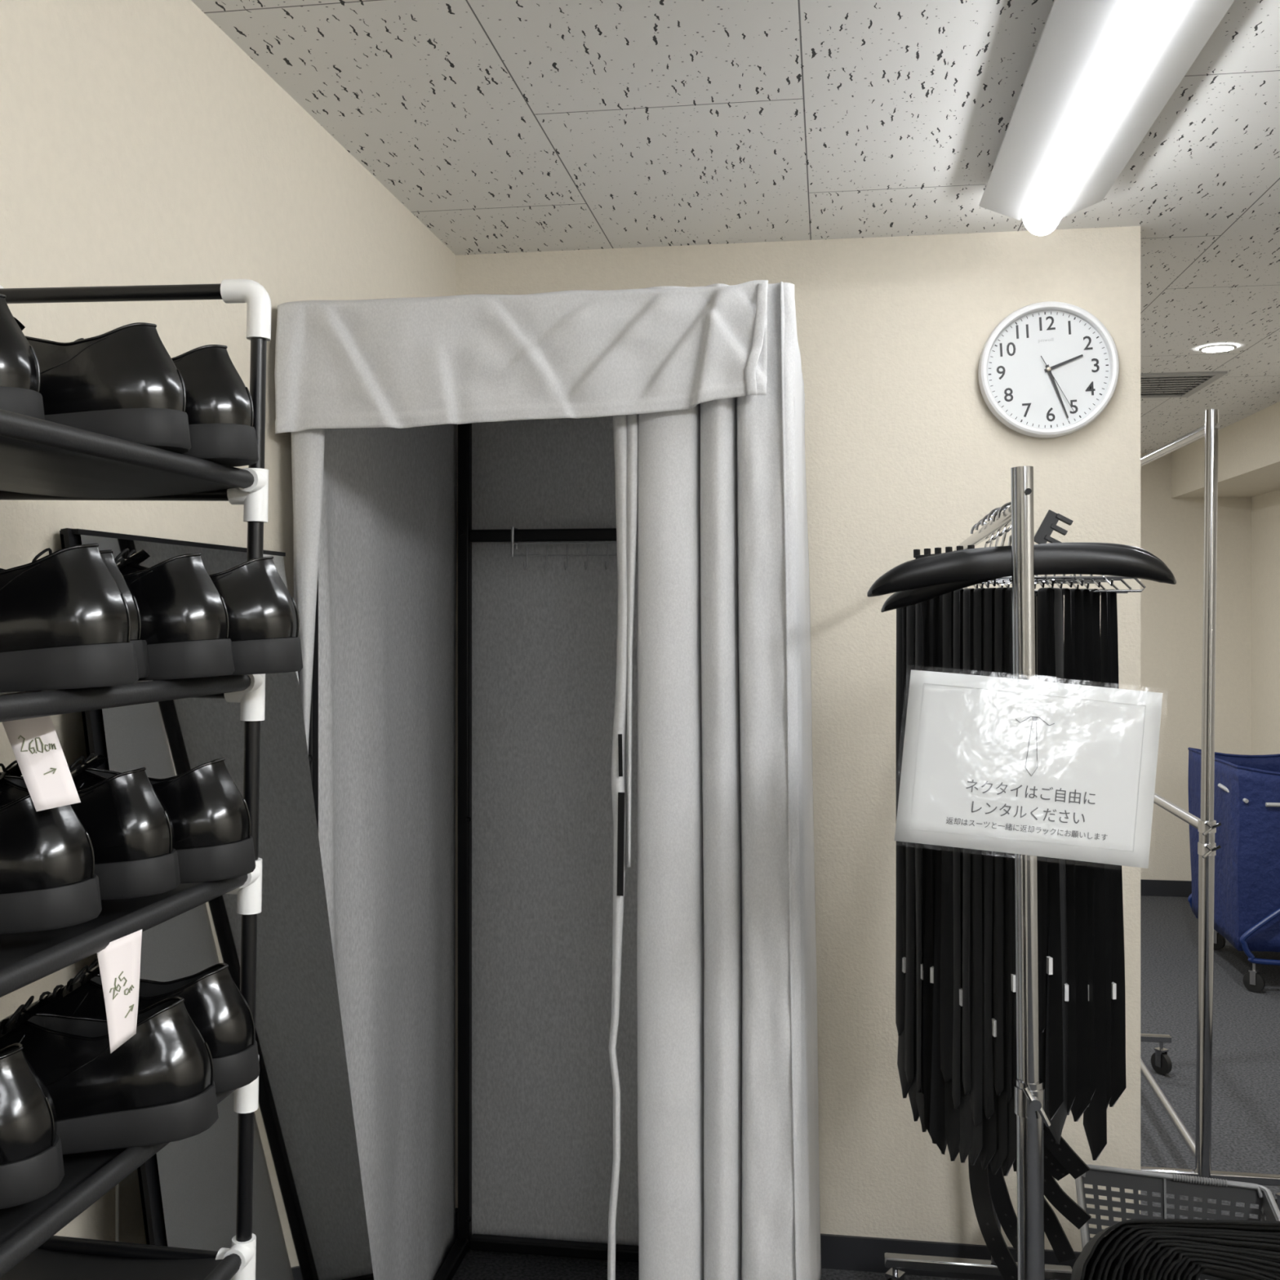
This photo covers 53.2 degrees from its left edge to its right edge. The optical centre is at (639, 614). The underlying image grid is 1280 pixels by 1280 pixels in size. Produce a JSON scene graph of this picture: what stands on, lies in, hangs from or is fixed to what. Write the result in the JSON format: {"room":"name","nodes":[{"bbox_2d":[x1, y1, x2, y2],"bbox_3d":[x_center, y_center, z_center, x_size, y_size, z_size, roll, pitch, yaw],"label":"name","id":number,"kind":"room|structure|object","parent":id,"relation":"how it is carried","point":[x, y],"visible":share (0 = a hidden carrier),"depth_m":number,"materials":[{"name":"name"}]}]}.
{"room":"costume rental changing room","nodes":[
{"label":"costume rental changing room","id":0,"kind":"room"},
{"bbox_2d":[0,0,455,1244],"bbox_3d":[-0.768,0.316,1.175,0.100,2.348,12.100,0,0,8],"label":"wall","id":1,"kind":"structure","parent":0,"point":[140,144],"depth_m":1.70,"materials":[{"name":"beige paint"}]},
{"bbox_2d":[115,1183,119,1241],"bbox_3d":[-0.651,0.885,1.592,0.004,0.495,0.004,0,0,8],"label":"cable","id":2,"kind":"object","parent":1,"relation":"attached to","point":[117,1187],"visible":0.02,"depth_m":1.59,"materials":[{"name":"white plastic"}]},
{"bbox_2d":[191,0,1279,453],"bbox_3d":[0.801,-0.908,0.943,3.272,0.100,12.300,0,0,8],"label":"ceiling","id":3,"kind":"structure","parent":0,"point":[500,126],"depth_m":2.27,"materials":[{"name":"white tile"}]},
{"bbox_2d":[979,0,1234,235],"bbox_3d":[0.711,-0.807,1.942,0.238,0.102,1.250,0,0,8],"label":"ceiling light","id":4,"kind":"object","parent":3,"relation":"attached to","point":[1100,73],"visible":1,"depth_m":1.96,"materials":[{"name":"white metal"}]},
{"bbox_2d":[1022,0,1188,235],"bbox_3d":[0.711,-0.778,1.942,0.074,0.044,1.242,0,0,8],"label":"diffuser","id":5,"kind":"object","parent":4,"relation":"attached to","point":[1135,35],"depth_m":1.93,"materials":[{"name":"white"}]},
{"bbox_2d":[1140,371,1227,398],"bbox_3d":[1.857,-0.853,4.779,0.500,0.010,0.500,0,0,8],"label":"ceiling vent","id":6,"kind":"object","parent":3,"relation":"in","point":[1214,375],"visible":0.48,"depth_m":4.65,"materials":[{"name":"grey"}]},
{"bbox_2d":[1198,343,1236,352],"bbox_3d":[1.852,-0.854,4.095,0.112,0.006,0.112,0,0,8],"label":"recessed light","id":7,"kind":"object","parent":3,"relation":"in","point":[1220,347],"visible":1,"depth_m":4.08,"materials":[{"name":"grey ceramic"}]},
{"bbox_2d":[455,226,1140,1252],"bbox_3d":[0.341,0.316,2.992,1.561,2.348,0.120,0,0,8],"label":"wall","id":8,"kind":"structure","parent":0,"point":[905,451],"depth_m":2.90,"materials":[{"name":"beige paint"}]},
{"bbox_2d":[455,1208,1080,1279],"bbox_3d":[0.336,1.452,2.928,1.569,0.075,0.008,0,0,8],"label":"baseboard","id":9,"kind":"structure","parent":8,"relation":"attached to","point":[844,1252],"depth_m":2.89,"materials":[{"name":"grey plastic"}]},
{"bbox_2d":[977,301,1119,438],"bbox_3d":[0.903,-0.542,2.827,0.298,0.298,0.040,0,0,8],"label":"wall clock","id":10,"kind":"object","parent":8,"relation":"attached to","point":[1049,369],"visible":1,"depth_m":2.83,"materials":[{"name":"white"}]},
{"bbox_2d":[451,895,1279,1279],"bbox_3d":[0.801,1.540,0.943,3.272,0.100,12.300,0,0,8],"label":"floor","id":11,"kind":"structure","parent":0,"point":[1246,1099],"depth_m":4.16,"materials":[{"name":"grey carpet"}]},
{"bbox_2d":[0,279,271,1279],"bbox_3d":[-0.590,0.584,0.821,0.356,1.818,0.872,0,0,8],"label":"shoe rack","id":12,"kind":"object","parent":11,"relation":"on","point":[41,460],"visible":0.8,"depth_m":1.14,"materials":[{"name":"black metal"}]},
{"bbox_2d":[0,293,44,419],"bbox_3d":[-0.581,-0.186,0.922,0.275,0.118,0.095,0,0,-16],"label":"shoe","id":13,"kind":"object","parent":12,"relation":"on","point":[20,370],"visible":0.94,"depth_m":0.95,"materials":[{"name":"black leather"}]},
{"bbox_2d":[0,689,56,694],"bbox_3d":[-0.582,0.070,0.820,0.304,0.014,0.840,1,0,8],"label":"shelf","id":14,"kind":"object","parent":12,"relation":"attached to","point":[48,691],"depth_m":0.89,"materials":[{"name":"black"}]},
{"bbox_2d":[0,1043,64,1208],"bbox_3d":[-0.565,0.373,0.948,0.275,0.118,0.095,0,0,-3],"label":"shoe","id":15,"kind":"object","parent":12,"relation":"on","point":[32,1163],"visible":1,"depth_m":0.92,"materials":[{"name":"black leather"}]},
{"bbox_2d":[0,690,80,811],"bbox_3d":[-0.453,0.101,0.955,0.062,0.089,0.023,0,0,8],"label":"paper tag","id":16,"kind":"object","parent":12,"relation":"hanging from","point":[36,746],"visible":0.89,"depth_m":0.95,"materials":[{"name":"white"}]},
{"bbox_2d":[0,793,102,934],"bbox_3d":[-0.555,0.185,0.972,0.275,0.118,0.095,0,0,0],"label":"shoe","id":17,"kind":"object","parent":12,"relation":"on","point":[48,879],"visible":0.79,"depth_m":0.96,"materials":[{"name":"black leather"}]},
{"bbox_2d":[0,1147,127,1244],"bbox_3d":[-0.588,0.441,0.821,0.304,0.014,0.840,1,0,8],"label":"shelf","id":18,"kind":"object","parent":12,"relation":"attached to","point":[88,1176],"depth_m":0.95,"materials":[{"name":"black"}]},
{"bbox_2d":[0,543,138,692],"bbox_3d":[-0.509,0.003,0.934,0.275,0.118,0.095,0,0,3],"label":"shoe","id":19,"kind":"object","parent":12,"relation":"on","point":[65,620],"visible":1,"depth_m":0.91,"materials":[{"name":"black leather"}]},
{"bbox_2d":[0,549,150,678],"bbox_3d":[-0.536,0.003,1.049,0.275,0.118,0.095,0,0,1],"label":"shoe","id":20,"kind":"object","parent":12,"relation":"on","point":[136,619],"visible":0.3,"depth_m":1.03,"materials":[{"name":"black leather"}]},
{"bbox_2d":[0,760,180,899],"bbox_3d":[-0.531,0.185,1.108,0.275,0.118,0.095,0,0,2],"label":"shoe","id":21,"kind":"object","parent":12,"relation":"on","point":[129,827],"visible":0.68,"depth_m":1.07,"materials":[{"name":"black leather"}]},
{"bbox_2d":[0,881,203,968],"bbox_3d":[-0.585,0.253,0.821,0.304,0.014,0.840,1,0,8],"label":"shelf","id":22,"kind":"object","parent":12,"relation":"attached to","point":[60,948],"depth_m":1.00,"materials":[{"name":"black"}]},
{"bbox_2d":[13,316,191,453],"bbox_3d":[-0.512,-0.186,1.058,0.275,0.118,0.095,0,0,-9],"label":"shoe","id":23,"kind":"object","parent":12,"relation":"on","point":[122,382],"visible":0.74,"depth_m":1.03,"materials":[{"name":"black leather"}]},
{"bbox_2d":[0,995,218,1155],"bbox_3d":[-0.487,0.373,1.039,0.275,0.118,0.095,0,0,-4],"label":"shoe","id":24,"kind":"object","parent":12,"relation":"on","point":[158,1086],"visible":0.85,"depth_m":1.02,"materials":[{"name":"black leather"}]},
{"bbox_2d":[0,1248,222,1279],"bbox_3d":[-0.591,0.614,0.822,0.304,0.014,0.840,1,0,8],"label":"shelf","id":25,"kind":"object","parent":12,"relation":"attached to","point":[42,1264],"depth_m":1.21,"materials":[{"name":"black"}]},
{"bbox_2d":[0,435,236,498],"bbox_3d":[-0.578,-0.119,0.820,0.304,0.014,0.840,1,0,8],"label":"shelf","id":26,"kind":"object","parent":12,"relation":"attached to","point":[32,467],"depth_m":1.06,"materials":[{"name":"black"}]},
{"bbox_2d":[97,929,142,1053],"bbox_3d":[-0.395,0.286,0.970,0.009,0.090,0.032,0,0,38],"label":"paper tag","id":27,"kind":"object","parent":12,"relation":"hanging from","point":[119,962],"visible":1,"depth_m":0.97,"materials":[{"name":"white"}]},
{"bbox_2d":[0,958,259,1093],"bbox_3d":[-0.485,0.373,1.165,0.275,0.118,0.095,0,0,-5],"label":"shoe","id":28,"kind":"object","parent":12,"relation":"on","point":[216,1006],"visible":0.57,"depth_m":1.14,"materials":[{"name":"black leather"}]},
{"bbox_2d":[31,547,234,680],"bbox_3d":[-0.483,0.003,1.078,0.275,0.118,0.095,0,0,3],"label":"shoe","id":29,"kind":"object","parent":12,"relation":"on","point":[186,624],"visible":0.38,"depth_m":1.06,"materials":[{"name":"black leather"}]},
{"bbox_2d":[68,753,255,883],"bbox_3d":[-0.488,0.185,1.153,0.275,0.118,0.095,0,0,2],"label":"shoe","id":30,"kind":"object","parent":12,"relation":"on","point":[211,818],"visible":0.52,"depth_m":1.14,"materials":[{"name":"black leather"}]},
{"bbox_2d":[75,337,258,466],"bbox_3d":[-0.481,-0.186,1.138,0.275,0.118,0.095,0,0,2],"label":"shoe","id":31,"kind":"object","parent":12,"relation":"on","point":[220,410],"visible":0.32,"depth_m":1.12,"materials":[{"name":"black leather"}]},
{"bbox_2d":[114,547,302,675],"bbox_3d":[-0.443,-0.001,1.146,0.275,0.117,0.095,0,0,-12],"label":"shoe","id":32,"kind":"object","parent":12,"relation":"on","point":[263,614],"visible":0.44,"depth_m":1.13,"materials":[{"name":"black leather"}]},
{"bbox_2d":[59,528,373,1279],"bbox_3d":[-0.511,0.686,1.727,0.230,1.570,0.579,0,0,8],"label":"mirror","id":33,"kind":"object","parent":11,"relation":"on","point":[309,1219],"visible":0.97,"depth_m":1.77,"materials":[{"name":"black mirror"}]},
{"bbox_2d":[274,280,821,1279],"bbox_3d":[-0.089,0.485,2.433,0.854,1.990,1.015,0,0,8],"label":"booth","id":34,"kind":"object","parent":11,"relation":"on","point":[637,1034],"visible":0.97,"depth_m":2.14,"materials":[{"name":"grey fabric"}]},
{"bbox_2d":[511,526,636,570],"bbox_3d":[-0.146,-0.151,2.903,0.297,0.101,0.064,0,0,8],"label":"hook rack","id":35,"kind":"object","parent":34,"relation":"attached to","point":[513,528],"visible":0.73,"depth_m":2.90,"materials":[{"name":"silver metal"}]},
{"bbox_2d":[884,466,1071,1279],"bbox_3d":[0.610,0.651,2.171,0.391,1.677,1.201,0,0,11],"label":"rack","id":36,"kind":"object","parent":11,"relation":"on","point":[1029,1090],"visible":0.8,"depth_m":1.61,"materials":[{"name":"silver metal"}]},
{"bbox_2d":[913,544,974,559],"bbox_3d":[0.489,-0.100,2.060,0.010,0.021,0.114,0,0,-41],"label":"comb","id":37,"kind":"object","parent":36,"relation":"hanging from","point":[937,550],"visible":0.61,"depth_m":2.07,"materials":[{"name":"black plastic"}]},
{"bbox_2d":[866,502,1176,596],"bbox_3d":[0.526,-0.089,1.747,0.426,0.129,0.045,0,0,0],"label":"hanger","id":38,"kind":"object","parent":36,"relation":"hanging from","point":[971,564],"visible":0.85,"depth_m":1.73,"materials":[{"name":"black plastic"}]},
{"bbox_2d":[880,506,1167,612],"bbox_3d":[0.552,-0.079,1.812,0.416,0.150,0.045,0,0,0],"label":"hanger","id":39,"kind":"object","parent":36,"relation":"hanging from","point":[912,597],"visible":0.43,"depth_m":1.80,"materials":[{"name":"black plastic"}]},
{"bbox_2d":[970,587,996,1168],"bbox_3d":[0.488,0.378,1.830,0.019,0.833,0.078,0,0,-13],"label":"necktie","id":40,"kind":"object","parent":39,"relation":"hanging from","point":[988,1148],"visible":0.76,"depth_m":1.82,"materials":[{"name":"black fabric"}]},
{"bbox_2d":[982,587,1007,1174],"bbox_3d":[0.498,0.378,1.810,0.018,0.832,0.078,0,0,-8],"label":"necktie","id":41,"kind":"object","parent":39,"relation":"hanging from","point":[989,1024],"visible":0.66,"depth_m":1.80,"materials":[{"name":"black fabric"}]},
{"bbox_2d":[993,587,1016,1176],"bbox_3d":[0.507,0.374,1.790,0.017,0.825,0.078,0,0,-9],"label":"necktie","id":42,"kind":"object","parent":39,"relation":"hanging from","point":[999,593],"visible":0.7,"depth_m":1.78,"materials":[{"name":"black fabric"}]},
{"bbox_2d":[1004,586,1017,1171],"bbox_3d":[0.518,0.369,1.780,0.018,0.814,0.078,0,0,-2],"label":"necktie","id":43,"kind":"object","parent":39,"relation":"hanging from","point":[1010,977],"visible":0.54,"depth_m":1.77,"materials":[{"name":"black fabric"}]},
{"bbox_2d":[1036,587,1063,1119],"bbox_3d":[0.571,0.338,1.800,0.018,0.752,0.078,0,0,-9],"label":"necktie","id":44,"kind":"object","parent":39,"relation":"hanging from","point":[1048,868],"visible":0.62,"depth_m":1.79,"materials":[{"name":"black fabric"}]},
{"bbox_2d":[1060,587,1076,1115],"bbox_3d":[0.610,0.341,1.840,0.018,0.759,0.078,0,0,-3],"label":"necktie","id":45,"kind":"object","parent":39,"relation":"hanging from","point":[1069,988],"visible":0.44,"depth_m":1.82,"materials":[{"name":"black fabric"}]},
{"bbox_2d":[894,670,1162,868],"bbox_3d":[0.478,0.186,1.557,0.355,0.249,0.056,0,0,0],"label":"paper sign","id":46,"kind":"object","parent":36,"relation":"attached to","point":[1014,766],"visible":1,"depth_m":1.56,"materials":[{"name":"grey paper"}]},
{"bbox_2d":[975,517,1118,594],"bbox_3d":[0.597,-0.097,2.076,0.357,0.127,0.047,0,0,8],"label":"hanger","id":47,"kind":"object","parent":36,"relation":"hanging from","point":[979,522],"visible":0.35,"depth_m":2.08,"materials":[{"name":"silver metal"}]},
{"bbox_2d":[895,606,912,1097],"bbox_3d":[0.432,0.378,2.100,0.018,0.833,0.078,0,0,-4],"label":"necktie","id":48,"kind":"object","parent":47,"relation":"hanging from","point":[901,613],"visible":0.59,"depth_m":2.09,"materials":[{"name":"black fabric"}]},
{"bbox_2d":[904,604,919,1121],"bbox_3d":[0.440,0.389,2.060,0.018,0.855,0.078,0,0,-8],"label":"necktie","id":49,"kind":"object","parent":47,"relation":"hanging from","point":[910,1032],"visible":0.49,"depth_m":2.06,"materials":[{"name":"black fabric"}]},
{"bbox_2d":[1016,1171,1076,1262],"bbox_3d":[0.639,0.494,2.033,0.029,1.048,0.115,0,0,-33],"label":"belt","id":50,"kind":"object","parent":47,"relation":"hanging from","point":[1054,1231],"visible":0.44,"depth_m":2.01,"materials":[{"name":"black leather"}]},
{"bbox_2d":[1044,1168,1091,1229],"bbox_3d":[0.638,0.458,1.991,0.027,0.975,0.127,0,0,-44],"label":"belt","id":51,"kind":"object","parent":47,"relation":"hanging from","point":[1055,1194],"visible":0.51,"depth_m":1.97,"materials":[{"name":"black leather"}]},
{"bbox_2d":[1034,509,1073,543],"bbox_3d":[0.601,-0.126,1.860,0.057,0.054,0.014,0,0,8],"label":"comb","id":52,"kind":"object","parent":36,"relation":"hanging from","point":[1042,535],"visible":0.86,"depth_m":1.86,"materials":[{"name":"black plastic"}]},
{"bbox_2d":[980,512,1131,593],"bbox_3d":[0.579,-0.097,1.978,0.357,0.127,0.047,0,0,8],"label":"hanger","id":53,"kind":"object","parent":36,"relation":"hanging from","point":[984,517],"visible":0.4,"depth_m":1.98,"materials":[{"name":"silver metal"}]},
{"bbox_2d":[915,601,926,1132],"bbox_3d":[0.445,0.390,2.020,0.017,0.856,0.078,0,0,-6],"label":"necktie","id":54,"kind":"object","parent":53,"relation":"hanging from","point":[919,607],"visible":0.35,"depth_m":2.02,"materials":[{"name":"black fabric"}]},
{"bbox_2d":[921,598,935,1143],"bbox_3d":[0.451,0.390,1.980,0.018,0.856,0.078,0,0,37],"label":"necktie","id":55,"kind":"object","parent":53,"relation":"hanging from","point":[927,895],"visible":0.37,"depth_m":1.96,"materials":[{"name":"black fabric"}]},
{"bbox_2d":[968,1153,1017,1279],"bbox_3d":[0.548,0.488,1.944,0.101,1.034,0.062,0,0,37],"label":"belt","id":56,"kind":"object","parent":53,"relation":"hanging from","point":[1004,1260],"visible":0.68,"depth_m":1.93,"materials":[{"name":"black leather"}]},
{"bbox_2d":[987,1163,1017,1253],"bbox_3d":[0.575,0.484,2.000,0.085,1.028,0.035,0,0,37],"label":"belt","id":57,"kind":"object","parent":53,"relation":"hanging from","point":[1000,1196],"visible":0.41,"depth_m":2.00,"materials":[{"name":"black leather"}]},
{"bbox_2d":[1043,1143,1069,1180],"bbox_3d":[0.622,0.421,1.971,0.086,0.900,0.019,0,0,33],"label":"belt","id":58,"kind":"object","parent":53,"relation":"hanging from","point":[1052,1166],"visible":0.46,"depth_m":1.96,"materials":[{"name":"black leather"}]},
{"bbox_2d":[1034,595,1089,1178],"bbox_3d":[0.626,0.411,1.935,0.106,0.879,0.014,0,0,24],"label":"belt","id":59,"kind":"object","parent":53,"relation":"hanging from","point":[1063,1152],"visible":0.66,"depth_m":1.93,"materials":[{"name":"black leather"}]},
{"bbox_2d":[1105,589,1126,1106],"bbox_3d":[0.706,0.351,1.920,0.018,0.778,0.078,0,0,-6],"label":"necktie","id":60,"kind":"object","parent":53,"relation":"hanging from","point":[1118,1086],"visible":0.33,"depth_m":1.91,"materials":[{"name":"black fabric"}]},
{"bbox_2d":[986,506,1146,592],"bbox_3d":[0.562,-0.097,1.878,0.357,0.127,0.047,0,0,8],"label":"hanger","id":61,"kind":"object","parent":36,"relation":"hanging from","point":[1112,577],"visible":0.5,"depth_m":1.88,"materials":[{"name":"silver metal"}]},
{"bbox_2d":[928,595,946,1154],"bbox_3d":[0.456,0.390,1.940,0.018,0.856,0.078,0,0,39],"label":"necktie","id":62,"kind":"object","parent":61,"relation":"hanging from","point":[936,1132],"visible":0.44,"depth_m":1.92,"materials":[{"name":"black fabric"}]},
{"bbox_2d":[940,591,959,1160],"bbox_3d":[0.463,0.390,1.910,0.018,0.855,0.078,0,0,-15],"label":"necktie","id":63,"kind":"object","parent":61,"relation":"hanging from","point":[952,1116],"visible":0.48,"depth_m":1.91,"materials":[{"name":"black fabric"}]},
{"bbox_2d":[951,588,973,1162],"bbox_3d":[0.471,0.384,1.880,0.017,0.845,0.078,0,0,-8],"label":"necktie","id":64,"kind":"object","parent":61,"relation":"hanging from","point":[959,1097],"visible":0.59,"depth_m":1.88,"materials":[{"name":"black fabric"}]},
{"bbox_2d":[962,588,982,1165],"bbox_3d":[0.478,0.380,1.850,0.018,0.836,0.078,0,0,-4],"label":"necktie","id":65,"kind":"object","parent":61,"relation":"hanging from","point":[977,1133],"visible":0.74,"depth_m":1.84,"materials":[{"name":"black fabric"}]},
{"bbox_2d":[1044,587,1067,1144],"bbox_3d":[0.591,0.357,1.820,0.018,0.791,0.078,0,0,45],"label":"necktie","id":66,"kind":"object","parent":61,"relation":"hanging from","point":[1057,1122],"visible":0.4,"depth_m":1.82,"materials":[{"name":"black fabric"}]},
{"bbox_2d":[1069,588,1090,1121],"bbox_3d":[0.631,0.350,1.860,0.018,0.776,0.078,0,0,-7],"label":"necktie","id":67,"kind":"object","parent":61,"relation":"hanging from","point":[1082,1100],"visible":0.39,"depth_m":1.85,"materials":[{"name":"black fabric"}]},
{"bbox_2d":[1079,588,1096,1106],"bbox_3d":[0.651,0.343,1.880,0.019,0.763,0.078,0,0,-3],"label":"necktie","id":68,"kind":"object","parent":61,"relation":"hanging from","point":[1085,593],"visible":0.25,"depth_m":1.86,"materials":[{"name":"black fabric"}]},
{"bbox_2d":[1083,588,1106,1160],"bbox_3d":[0.669,0.385,1.890,0.018,0.846,0.072,0,0,-5],"label":"necktie","id":69,"kind":"object","parent":61,"relation":"hanging from","point":[1095,1116],"visible":0.43,"depth_m":1.88,"materials":[{"name":"black fabric"}]},
{"bbox_2d":[1097,589,1111,1107],"bbox_3d":[0.689,0.355,1.910,0.019,0.786,0.078,0,0,8],"label":"necktie","id":70,"kind":"object","parent":61,"relation":"hanging from","point":[1103,596],"visible":0.18,"depth_m":1.89,"materials":[{"name":"black fabric"}]},
{"bbox_2d":[1140,408,1279,1210],"bbox_3d":[1.457,0.494,3.650,0.440,1.992,1.120,0,0,8],"label":"rack","id":71,"kind":"object","parent":11,"relation":"on","point":[1200,1147],"visible":0.52,"depth_m":3.12,"materials":[{"name":"silver metal"}]},
{"bbox_2d":[1187,747,1279,992],"bbox_3d":[2.684,1.044,5.361,0.576,0.893,0.758,0,0,8],"label":"cart","id":72,"kind":"object","parent":11,"relation":"on","point":[1246,788],"visible":0.87,"depth_m":5.06,"materials":[{"name":"blue fabric"}]},
{"bbox_3d":[0.961,1.392,2.253,0.403,0.197,0.479,0,0,8],"label":"stand","id":73,"kind":"object","parent":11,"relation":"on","visible":0},
{"bbox_2d":[1075,1164,1279,1279],"bbox_3d":[0.961,1.185,2.253,0.353,0.212,0.483,0,0,16],"label":"shopping basket","id":74,"kind":"object","parent":73,"relation":"on","point":[1176,1184],"visible":0.5,"depth_m":2.46,"materials":[{"name":"grey plastic"}]},
{"bbox_2d":[1083,1222,1279,1279],"bbox_3d":[0.928,1.095,2.109,0.462,0.274,0.200,0,0,0],"label":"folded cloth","id":75,"kind":"object","parent":74,"relation":"in","point":[1090,1268],"visible":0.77,"depth_m":2.01,"materials":[{"name":"black"}]},
{"bbox_2d":[1071,1218,1279,1279],"bbox_3d":[0.912,1.082,2.090,0.471,0.280,0.200,0,0,0],"label":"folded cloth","id":76,"kind":"object","parent":75,"relation":"on","point":[1078,1269],"visible":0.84,"depth_m":1.99,"materials":[{"name":"black"}]},
{"bbox_2d":[1092,1226,1279,1279],"bbox_3d":[0.934,1.095,2.106,0.449,0.266,0.203,0,0,0],"label":"clothes hanger","id":77,"kind":"object","parent":74,"relation":"in","point":[1110,1248],"visible":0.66,"depth_m":2.01,"materials":[{"name":"black"}]},
{"bbox_2d":[1100,1228,1279,1279],"bbox_3d":[0.934,1.093,2.098,0.434,0.259,0.205,0,0,1],"label":"clothes hanger","id":78,"kind":"object","parent":74,"relation":"in","point":[1127,1238],"visible":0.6,"depth_m":2.00,"materials":[{"name":"black"}]},
{"bbox_2d":[1106,1231,1279,1279],"bbox_3d":[0.943,1.097,2.100,0.426,0.256,0.202,0,0,0],"label":"clothes hanger","id":79,"kind":"object","parent":74,"relation":"in","point":[1116,1264],"visible":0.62,"depth_m":2.00,"materials":[{"name":"black"}]},
{"bbox_2d":[1115,1234,1279,1279],"bbox_3d":[0.943,1.095,2.095,0.415,0.251,0.200,0,0,0],"label":"clothes hanger","id":80,"kind":"object","parent":74,"relation":"in","point":[1140,1243],"visible":0.52,"depth_m":2.00,"materials":[{"name":"black"}]},
{"bbox_2d":[1121,1238,1279,1279],"bbox_3d":[0.957,1.103,2.108,0.408,0.246,0.200,0,0,0],"label":"clothes hanger","id":81,"kind":"object","parent":74,"relation":"in","point":[1129,1267],"visible":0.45,"depth_m":2.01,"materials":[{"name":"black"}]},
{"bbox_2d":[1130,1239,1279,1279],"bbox_3d":[0.956,1.098,2.095,0.394,0.241,0.201,0,0,0],"label":"clothes hanger","id":82,"kind":"object","parent":74,"relation":"in","point":[1140,1260],"visible":0.42,"depth_m":2.00,"materials":[{"name":"black"}]},
{"bbox_2d":[1135,1242,1279,1279],"bbox_3d":[0.959,1.098,2.093,0.383,0.233,0.202,0,0,0],"label":"clothes hanger","id":83,"kind":"object","parent":74,"relation":"in","point":[1140,1275],"visible":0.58,"depth_m":2.00,"materials":[{"name":"black"}]},
{"bbox_2d":[1142,1246,1279,1279],"bbox_3d":[0.967,1.105,2.102,0.373,0.228,0.200,0,0,0],"label":"clothes hanger","id":84,"kind":"object","parent":74,"relation":"in","point":[1148,1270],"visible":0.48,"depth_m":2.00,"materials":[{"name":"black"}]},
{"bbox_2d":[1148,1246,1279,1279],"bbox_3d":[0.967,1.098,2.087,0.364,0.224,0.203,0,0,0],"label":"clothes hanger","id":85,"kind":"object","parent":74,"relation":"in","point":[1157,1266],"visible":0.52,"depth_m":1.99,"materials":[{"name":"black"}]},
{"bbox_2d":[1155,1249,1279,1279],"bbox_3d":[0.975,1.103,2.096,0.357,0.218,0.200,0,0,0],"label":"folded cloth","id":86,"kind":"object","parent":74,"relation":"in","point":[1167,1260],"visible":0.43,"depth_m":2.00,"materials":[{"name":"black"}]},
{"bbox_2d":[1160,1252,1279,1279],"bbox_3d":[0.974,1.100,2.087,0.343,0.211,0.201,0,0,0],"label":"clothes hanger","id":87,"kind":"object","parent":74,"relation":"in","point":[1178,1257],"visible":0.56,"depth_m":1.99,"materials":[{"name":"black"}]},
{"bbox_2d":[1166,1255,1279,1279],"bbox_3d":[0.984,1.107,2.096,0.337,0.209,0.201,0,0,0],"label":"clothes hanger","id":88,"kind":"object","parent":74,"relation":"in","point":[1171,1275],"visible":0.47,"depth_m":2.00,"materials":[{"name":"black"}]},
{"bbox_2d":[1191,1266,1261,1279],"bbox_3d":[1.010,1.119,2.109,0.264,0.188,0.239,0,0,8],"label":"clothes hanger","id":89,"kind":"object","parent":74,"relation":"in","point":[1224,1274],"visible":0.52,"depth_m":2.05,"materials":[{"name":"black"}]},
{"bbox_2d":[1173,1257,1279,1279],"bbox_3d":[0.985,1.103,2.088,0.326,0.200,0.202,0,0,0],"label":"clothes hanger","id":90,"kind":"object","parent":74,"relation":"in","point":[1177,1275],"visible":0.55,"depth_m":1.99,"materials":[{"name":"black"}]},
{"bbox_2d":[1179,1261,1276,1279],"bbox_3d":[0.995,1.110,2.097,0.283,0.194,0.241,0,0,8],"label":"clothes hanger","id":91,"kind":"object","parent":74,"relation":"in","point":[1191,1265],"visible":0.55,"depth_m":2.00,"materials":[{"name":"black"}]},
{"bbox_2d":[1186,1263,1274,1279],"bbox_3d":[0.993,1.105,2.088,0.276,0.190,0.241,0,0,8],"label":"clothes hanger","id":92,"kind":"object","parent":74,"relation":"in","point":[1197,1268],"visible":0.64,"depth_m":1.99,"materials":[{"name":"black"}]},
{"bbox_2d":[1140,453,1251,880],"bbox_3d":[1.696,0.316,6.977,3.072,2.348,0.100,0,0,8],"label":"wall","id":93,"kind":"structure","parent":0,"point":[1172,529],"depth_m":6.75,"materials":[{"name":"paint"}]},
{"bbox_2d":[1140,879,1191,897],"bbox_3d":[1.688,1.448,6.923,3.072,0.085,0.008,0,0,8],"label":"baseboard","id":94,"kind":"structure","parent":93,"relation":"attached to","point":[1174,888],"depth_m":6.76,"materials":[{"name":"grey plastic"}]},
{"bbox_2d":[1251,489,1279,755],"bbox_3d":[2.370,0.316,0.710,0.100,2.348,12.100,0,0,8],"label":"wall","id":95,"kind":"structure","parent":0,"point":[1265,508],"depth_m":6.47,"materials":[{"name":"paint"}]},
{"bbox_2d":[1171,401,1279,497],"bbox_3d":[2.123,-0.738,0.747,0.400,0.241,12.100,0,0,8],"label":"beam","id":96,"kind":"structure","parent":95,"relation":"attached to","point":[1249,447],"depth_m":5.79,"materials":[{"name":"paint"}]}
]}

